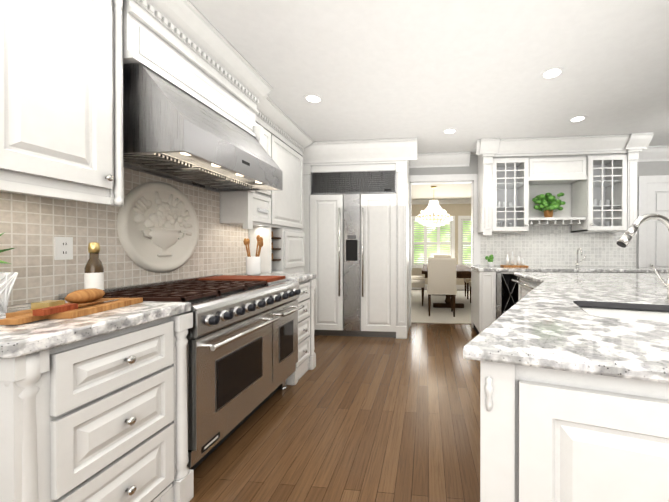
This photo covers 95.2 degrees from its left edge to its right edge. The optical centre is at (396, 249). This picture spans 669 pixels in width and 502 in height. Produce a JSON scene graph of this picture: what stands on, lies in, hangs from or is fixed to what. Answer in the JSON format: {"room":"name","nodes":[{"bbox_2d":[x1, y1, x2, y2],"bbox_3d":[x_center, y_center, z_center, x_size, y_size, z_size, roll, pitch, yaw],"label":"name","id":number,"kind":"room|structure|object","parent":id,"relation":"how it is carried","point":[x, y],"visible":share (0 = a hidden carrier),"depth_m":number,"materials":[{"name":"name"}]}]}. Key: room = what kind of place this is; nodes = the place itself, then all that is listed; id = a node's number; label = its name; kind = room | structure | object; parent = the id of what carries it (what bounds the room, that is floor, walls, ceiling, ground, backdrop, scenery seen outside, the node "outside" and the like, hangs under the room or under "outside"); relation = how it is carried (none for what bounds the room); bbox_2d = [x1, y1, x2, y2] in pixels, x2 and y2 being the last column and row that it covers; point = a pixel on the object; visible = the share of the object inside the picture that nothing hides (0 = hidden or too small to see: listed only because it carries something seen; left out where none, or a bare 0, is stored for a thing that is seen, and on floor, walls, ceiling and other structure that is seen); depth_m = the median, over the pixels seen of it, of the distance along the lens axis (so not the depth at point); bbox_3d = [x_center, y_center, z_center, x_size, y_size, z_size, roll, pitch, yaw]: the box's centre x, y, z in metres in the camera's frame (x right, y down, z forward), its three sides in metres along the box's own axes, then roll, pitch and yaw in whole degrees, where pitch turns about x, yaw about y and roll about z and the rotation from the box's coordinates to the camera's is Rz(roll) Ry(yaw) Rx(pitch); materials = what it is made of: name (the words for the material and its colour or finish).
{"room":"kitchen","nodes":[
{"label":"kitchen","id":0,"kind":"room"},
{"bbox_2d":[10,167,243,305],"bbox_3d":[-1.804,-0.112,1.284,0.140,2.580,7.160,0,0,6],"label":"wall","id":1,"kind":"structure","parent":0,"point":[150,174],"depth_m":2.03,"materials":[{"name":"beige tile"}]},
{"bbox_2d":[0,0,123,206],"bbox_3d":[-1.472,-0.803,1.104,0.529,1.195,0.810,0,0,6],"label":"upper cabinet","id":2,"kind":"object","parent":1,"relation":"attached to","point":[61,99],"visible":1,"depth_m":1.24,"materials":[{"name":"white wood"}]},
{"bbox_2d":[0,167,247,305],"bbox_3d":[-1.656,-0.130,1.990,0.010,0.748,2.245,0,0,6],"label":"tile backsplash","id":3,"kind":"structure","parent":1,"relation":"attached to","point":[31,227],"depth_m":1.61,"materials":[{"name":"beige tile"}]},
{"bbox_2d":[54,237,72,259],"bbox_3d":[-1.693,-0.008,1.524,0.008,0.116,0.074,0,0,6],"label":"wall outlet","id":4,"kind":"object","parent":3,"relation":"attached to","point":[63,248],"visible":1,"depth_m":1.52,"materials":[{"name":"white plastic"}]},
{"bbox_2d":[117,182,198,272],"bbox_3d":[-1.629,-0.156,2.100,0.054,0.630,0.630,0,0,6],"label":"wall medallion","id":5,"kind":"object","parent":3,"relation":"attached to","point":[157,227],"depth_m":2.04,"materials":[{"name":"white ceramic"}]},
{"bbox_2d":[123,0,272,143],"bbox_3d":[-1.386,-1.135,2.070,0.509,0.540,1.127,0,0,6],"label":"mantle","id":6,"kind":"object","parent":1,"relation":"attached to","point":[186,46],"visible":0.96,"depth_m":1.87,"materials":[{"name":"white wood"}]},
{"bbox_2d":[123,63,282,191],"bbox_3d":[-1.332,-0.735,2.067,0.617,0.458,1.040,0,0,6],"label":"hood canopy","id":7,"kind":"object","parent":1,"relation":"attached to","point":[172,132],"visible":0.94,"depth_m":1.72,"materials":[{"name":"silver metal"}]},
{"bbox_2d":[220,98,275,228],"bbox_3d":[-1.426,-0.824,2.887,0.266,1.169,0.460,0,0,6],"label":"upper cabinet","id":8,"kind":"object","parent":1,"relation":"attached to","point":[247,209],"depth_m":2.85,"materials":[{"name":"white wood"}]},
{"bbox_2d":[276,117,303,230],"bbox_3d":[-1.377,-0.827,3.523,0.238,1.169,0.814,0,0,6],"label":"upper cabinet","id":9,"kind":"object","parent":1,"relation":"attached to","point":[287,140],"depth_m":3.51,"materials":[{"name":"white wood"}]},
{"bbox_2d":[189,289,479,501],"bbox_3d":[1.336,1.220,3.047,7.400,0.100,11.400,0,0,6],"label":"floor","id":10,"kind":"structure","parent":0,"point":[366,419],"depth_m":1.93,"materials":[{"name":"brown wood"}]},
{"bbox_2d":[0,312,193,501],"bbox_3d":[-1.370,0.737,1.158,0.747,0.884,0.614,0,0,6],"label":"base cabinet","id":11,"kind":"object","parent":10,"relation":"on","point":[102,418],"depth_m":1.05,"materials":[{"name":"white wood"}]},
{"bbox_2d":[0,273,315,358],"bbox_3d":[-1.294,0.268,1.956,0.739,0.045,2.245,0,0,6],"label":"countertop","id":12,"kind":"structure","parent":11,"relation":"on","point":[28,338],"depth_m":1.03,"materials":[{"name":"stone"}]},
{"bbox_2d":[0,232,17,314],"bbox_3d":[-1.569,0.078,1.071,0.310,0.338,0.285,0,0,6],"label":"pot","id":13,"kind":"object","parent":12,"relation":"on","point":[7,280],"visible":1,"depth_m":1.15,"materials":[{"name":"white ceramic"}]},
{"bbox_2d":[0,288,142,324],"bbox_3d":[-1.292,0.208,1.195,0.220,0.080,0.420,0,0,-4],"label":"cutting board","id":14,"kind":"object","parent":12,"relation":"on","point":[82,302],"visible":1,"depth_m":1.14,"materials":[{"name":"brown wood"}]},
{"bbox_2d":[84,242,103,297],"bbox_3d":[-1.438,0.105,1.424,0.066,0.284,0.064,0,0,6],"label":"bottle","id":15,"kind":"object","parent":12,"relation":"on","point":[94,273],"visible":0.79,"depth_m":1.41,"materials":[{"name":"brown"}]},
{"bbox_2d":[243,235,262,274],"bbox_3d":[-1.372,0.045,2.877,0.181,0.389,0.143,0,0,6],"label":"utensil crock","id":16,"kind":"object","parent":12,"relation":"on","point":[253,265],"visible":1,"depth_m":2.83,"materials":[{"name":"white ceramic"}]},
{"bbox_2d":[248,227,304,272],"bbox_3d":[-1.375,0.463,3.518,0.269,1.409,0.836,0,0,6],"label":"cabinet","id":17,"kind":"object","parent":12,"relation":"on","point":[282,250],"visible":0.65,"depth_m":3.35,"materials":[{"name":"white wood"}]},
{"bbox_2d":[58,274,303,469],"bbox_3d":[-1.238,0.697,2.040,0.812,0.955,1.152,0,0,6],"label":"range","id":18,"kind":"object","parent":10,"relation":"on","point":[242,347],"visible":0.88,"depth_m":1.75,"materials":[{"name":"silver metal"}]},
{"bbox_2d":[286,279,315,384],"bbox_3d":[-1.201,0.729,2.837,0.750,0.884,0.427,0,0,6],"label":"base cabinet","id":19,"kind":"object","parent":10,"relation":"on","point":[306,354],"depth_m":2.81,"materials":[{"name":"white wood"}]},
{"bbox_2d":[302,138,416,338],"bbox_3d":[-0.569,-0.126,4.236,1.729,2.579,0.755,0,0,6],"label":"refrigerator","id":20,"kind":"object","parent":10,"relation":"on","point":[355,229],"visible":0.94,"depth_m":3.99,"materials":[{"name":"white wood"}]},
{"bbox_2d":[411,290,470,323],"bbox_3d":[1.082,1.146,6.549,3.600,0.012,3.680,0,0,6],"label":"dining rug","id":21,"kind":"object","parent":10,"relation":"on","point":[419,313],"visible":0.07,"depth_m":5.66,"materials":[{"name":"beige carpet"}]},
{"bbox_2d":[411,279,424,305],"bbox_3d":[0.305,0.636,6.313,0.559,1.008,0.500,0,0,6],"label":"dining chair","id":22,"kind":"object","parent":21,"relation":"on","point":[418,283],"visible":0.31,"depth_m":6.06,"materials":[{"name":"beige fabric"}]},
{"bbox_2d":[411,276,424,280],"bbox_3d":[0.395,0.631,7.208,0.559,1.008,0.500,0,0,6],"label":"dining chair","id":23,"kind":"object","parent":21,"relation":"on","point":[418,277],"visible":0.23,"depth_m":7.00,"materials":[{"name":"beige fabric"}]},
{"bbox_2d":[433,254,450,257],"bbox_3d":[1.240,0.627,8.129,0.500,1.008,0.559,0,0,6],"label":"dining chair","id":24,"kind":"object","parent":21,"relation":"on","point":[441,255],"depth_m":8.31,"materials":[{"name":"beige fabric"}]},
{"bbox_2d":[427,258,456,316],"bbox_3d":[0.790,0.641,5.330,0.500,1.008,0.559,0,0,6],"label":"chair","id":25,"kind":"object","parent":21,"relation":"on","point":[441,276],"visible":1,"depth_m":5.08,"materials":[{"name":"beige fabric"}]},
{"bbox_2d":[422,264,470,307],"bbox_3d":[1.101,0.765,6.737,1.050,0.746,2.300,0,0,6],"label":"dining table","id":26,"kind":"object","parent":21,"relation":"on","point":[463,271],"visible":0.46,"depth_m":5.89,"materials":[{"name":"brown wood"}]},
{"bbox_2d":[464,278,470,298],"bbox_3d":[1.887,0.632,7.060,0.559,1.008,0.500,0,0,6],"label":"dining chair","id":27,"kind":"object","parent":21,"relation":"on","point":[466,280],"visible":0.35,"depth_m":6.86,"materials":[{"name":"brown wood"}]},
{"bbox_2d":[472,269,626,334],"bbox_3d":[2.207,0.720,4.022,2.261,0.890,0.638,0,0,6],"label":"wet bar","id":28,"kind":"object","parent":10,"relation":"on","point":[494,296],"visible":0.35,"depth_m":3.82,"materials":[{"name":"grey wood"}]},
{"bbox_2d":[471,266,668,272],"bbox_3d":[2.200,0.254,4.021,2.275,0.039,0.638,0,0,6],"label":"countertop","id":29,"kind":"structure","parent":28,"relation":"on","point":[631,269],"depth_m":3.79,"materials":[{"name":"stone"}]},
{"bbox_2d":[485,254,493,266],"bbox_3d":[1.294,0.149,4.179,0.128,0.169,0.095,0,0,6],"label":"potted plant","id":30,"kind":"object","parent":29,"relation":"on","point":[490,258],"visible":1,"depth_m":4.15,"materials":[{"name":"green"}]},
{"bbox_2d":[500,252,528,266],"bbox_3d":[1.615,0.129,4.130,0.320,0.209,0.200,0,0,6],"label":"tray","id":31,"kind":"object","parent":29,"relation":"on","point":[512,262],"visible":1,"depth_m":4.11,"materials":[{"name":"brown wood"}]},
{"bbox_2d":[576,248,585,266],"bbox_3d":[2.538,0.102,4.099,0.127,0.264,0.142,0,0,6],"label":"bar faucet","id":32,"kind":"object","parent":29,"relation":"on","point":[577,264],"visible":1,"depth_m":4.13,"materials":[{"name":"silver metal"}]},
{"bbox_2d":[480,277,668,501],"bbox_3d":[1.733,0.730,1.638,2.840,0.892,2.931,0,0,6],"label":"base cabinet","id":33,"kind":"object","parent":10,"relation":"on","point":[549,435],"visible":0.73,"depth_m":0.48,"materials":[{"name":"white wood"}]},
{"bbox_2d":[463,272,668,382],"bbox_3d":[1.732,0.265,1.635,2.933,0.036,3.023,0,0,6],"label":"countertop","id":34,"kind":"structure","parent":33,"relation":"on","point":[548,322],"depth_m":0.93,"materials":[{"name":"stone"}]},
{"bbox_2d":[617,214,668,301],"bbox_3d":[1.193,0.038,1.451,0.305,0.418,0.164,0,0,6],"label":"island faucet","id":35,"kind":"object","parent":34,"relation":"on","point":[625,238],"visible":1,"depth_m":1.40,"materials":[{"name":"silver metal"}]},
{"bbox_2d":[189,0,668,198],"bbox_3d":[1.336,-1.460,3.034,7.400,0.100,11.400,0,0,6],"label":"ceiling","id":36,"kind":"structure","parent":0,"point":[425,73],"depth_m":2.29,"materials":[{"name":"white paint"}]},
{"bbox_2d":[303,94,322,103],"bbox_3d":[-0.778,-1.407,2.793,0.179,0.005,0.179,0,0,0],"label":"recessed light","id":37,"kind":"object","parent":36,"relation":"in","point":[311,98],"depth_m":2.79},
{"bbox_2d":[415,186,452,229],"bbox_3d":[0.832,-0.932,6.755,0.860,0.992,0.856,0,0,6],"label":"chandelier","id":38,"kind":"object","parent":36,"relation":"hanging from","point":[433,203],"visible":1,"depth_m":6.65,"materials":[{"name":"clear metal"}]},
{"bbox_2d":[442,128,456,133],"bbox_3d":[0.630,-1.410,3.567,0.179,0.005,0.179,0,0,0],"label":"recessed light","id":39,"kind":"object","parent":36,"relation":"in","point":[449,130],"depth_m":3.57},
{"bbox_2d":[540,66,564,79],"bbox_3d":[1.236,-1.405,2.386,0.179,0.005,0.179,0,0,-18],"label":"recessed light","id":40,"kind":"object","parent":36,"relation":"in","point":[551,73],"depth_m":2.38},
{"bbox_2d":[568,115,586,122],"bbox_3d":[1.948,-1.409,3.230,0.179,0.005,0.179,0,0,0],"label":"recessed light","id":41,"kind":"object","parent":36,"relation":"in","point":[579,118],"depth_m":3.23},
{"bbox_2d":[411,204,470,284],"bbox_3d":[1.093,-0.148,8.662,5.680,2.580,0.140,0,0,6],"label":"wall","id":42,"kind":"structure","parent":0,"point":[456,210],"depth_m":8.53,"materials":[{"name":"beige paint"}]},
{"bbox_2d":[412,219,451,266],"bbox_3d":[1.010,-0.198,8.645,1.120,1.360,0.030,0,0,6],"label":"window shutters","id":43,"kind":"object","parent":42,"relation":"attached to","point":[438,239],"visible":0.69,"depth_m":8.65,"materials":[{"name":"white wood"}]},
{"bbox_2d":[411,198,470,289],"bbox_3d":[1.080,-0.147,8.538,5.400,2.580,0.110,0,0,6],"label":"trim","id":44,"kind":"structure","parent":42,"relation":"attached to","point":[444,201],"depth_m":8.42,"materials":[{"name":"white wood"}]},
{"bbox_2d":[461,219,470,266],"bbox_3d":[2.394,-0.197,8.507,1.120,1.360,0.030,0,0,6],"label":"window shutters","id":45,"kind":"object","parent":42,"relation":"attached to","point":[462,240],"visible":0.12,"depth_m":8.54,"materials":[{"name":"white wood"}]},
{"bbox_2d":[409,154,668,266],"bbox_3d":[1.788,-0.127,4.453,6.380,2.580,0.140,0,0,6],"label":"wall","id":46,"kind":"structure","parent":0,"point":[652,168],"depth_m":4.44,"materials":[{"name":"white paint"}]},
{"bbox_2d":[484,140,531,167],"bbox_3d":[1.515,-1.311,4.176,0.470,0.209,0.448,0,0,6],"label":"upper cabinet","id":47,"kind":"object","parent":46,"relation":"attached to","point":[501,153],"depth_m":3.90,"materials":[{"name":"grey wood"}]},
{"bbox_2d":[516,140,587,187],"bbox_3d":[2.112,-1.180,4.117,0.730,0.470,0.448,0,0,6],"label":"upper cabinet","id":48,"kind":"object","parent":46,"relation":"attached to","point":[553,161],"depth_m":3.89,"materials":[{"name":"grey wood"}]},
{"bbox_2d":[532,192,565,216],"bbox_3d":[2.091,-0.611,4.130,0.422,0.369,0.267,0,0,6],"label":"potted plant","id":49,"kind":"object","parent":48,"relation":"in","point":[544,201],"visible":1,"depth_m":4.09,"materials":[{"name":"green plant"}]},
{"bbox_2d":[472,226,635,265],"bbox_3d":[2.241,-0.055,4.331,2.255,0.574,0.010,0,0,6],"label":"tile backsplash","id":50,"kind":"structure","parent":46,"relation":"attached to","point":[546,245],"depth_m":4.32,"materials":[{"name":"white tile"}]},
{"bbox_2d":[588,136,627,167],"bbox_3d":[2.709,-1.310,4.057,0.470,0.209,0.448,0,0,6],"label":"upper cabinet","id":51,"kind":"object","parent":46,"relation":"attached to","point":[605,151],"depth_m":3.79,"materials":[{"name":"grey wood"}]},
{"bbox_2d":[638,175,668,268],"bbox_3d":[3.898,0.064,4.147,1.020,2.200,0.048,0,0,6],"label":"door","id":52,"kind":"structure","parent":46,"relation":"attached to","point":[653,234],"depth_m":4.19,"materials":[{"name":"white wood"}]},
{"bbox_3d":[4.881,-0.118,2.617,0.140,2.580,11.140,0,0,6],"label":"wall","id":53,"kind":"structure","parent":0,"visible":0},
{"bbox_2d":[409,152,479,327],"bbox_3d":[0.671,-0.128,4.510,1.135,2.580,0.292,0,0,6],"label":"trim","id":54,"kind":"structure","parent":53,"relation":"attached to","point":[462,159],"depth_m":4.45,"materials":[{"name":"white wood"}]},
{"bbox_2d":[637,145,668,161],"bbox_3d":[4.006,-0.126,4.096,1.625,2.580,0.130,0,0,6],"label":"trim","id":55,"kind":"structure","parent":53,"relation":"attached to","point":[653,153],"depth_m":4.13,"materials":[{"name":"white wood"}]},
{"label":"outside","id":56,"kind":"structure","parent":0,"visible":0},
{"bbox_2d":[414,221,449,262],"bbox_3d":[1.046,0.005,8.999,1.720,2.370,0.020,0,0,6],"label":"view","id":57,"kind":"structure","parent":56,"point":[429,241],"depth_m":9.00,"materials":[{"name":"green plant"}]},
{"bbox_2d":[463,221,470,264],"bbox_3d":[2.429,0.006,8.862,1.720,2.370,0.020,0,0,6],"label":"view","id":58,"kind":"structure","parent":56,"point":[466,241],"depth_m":8.89,"materials":[{"name":"green plant"}]}
]}

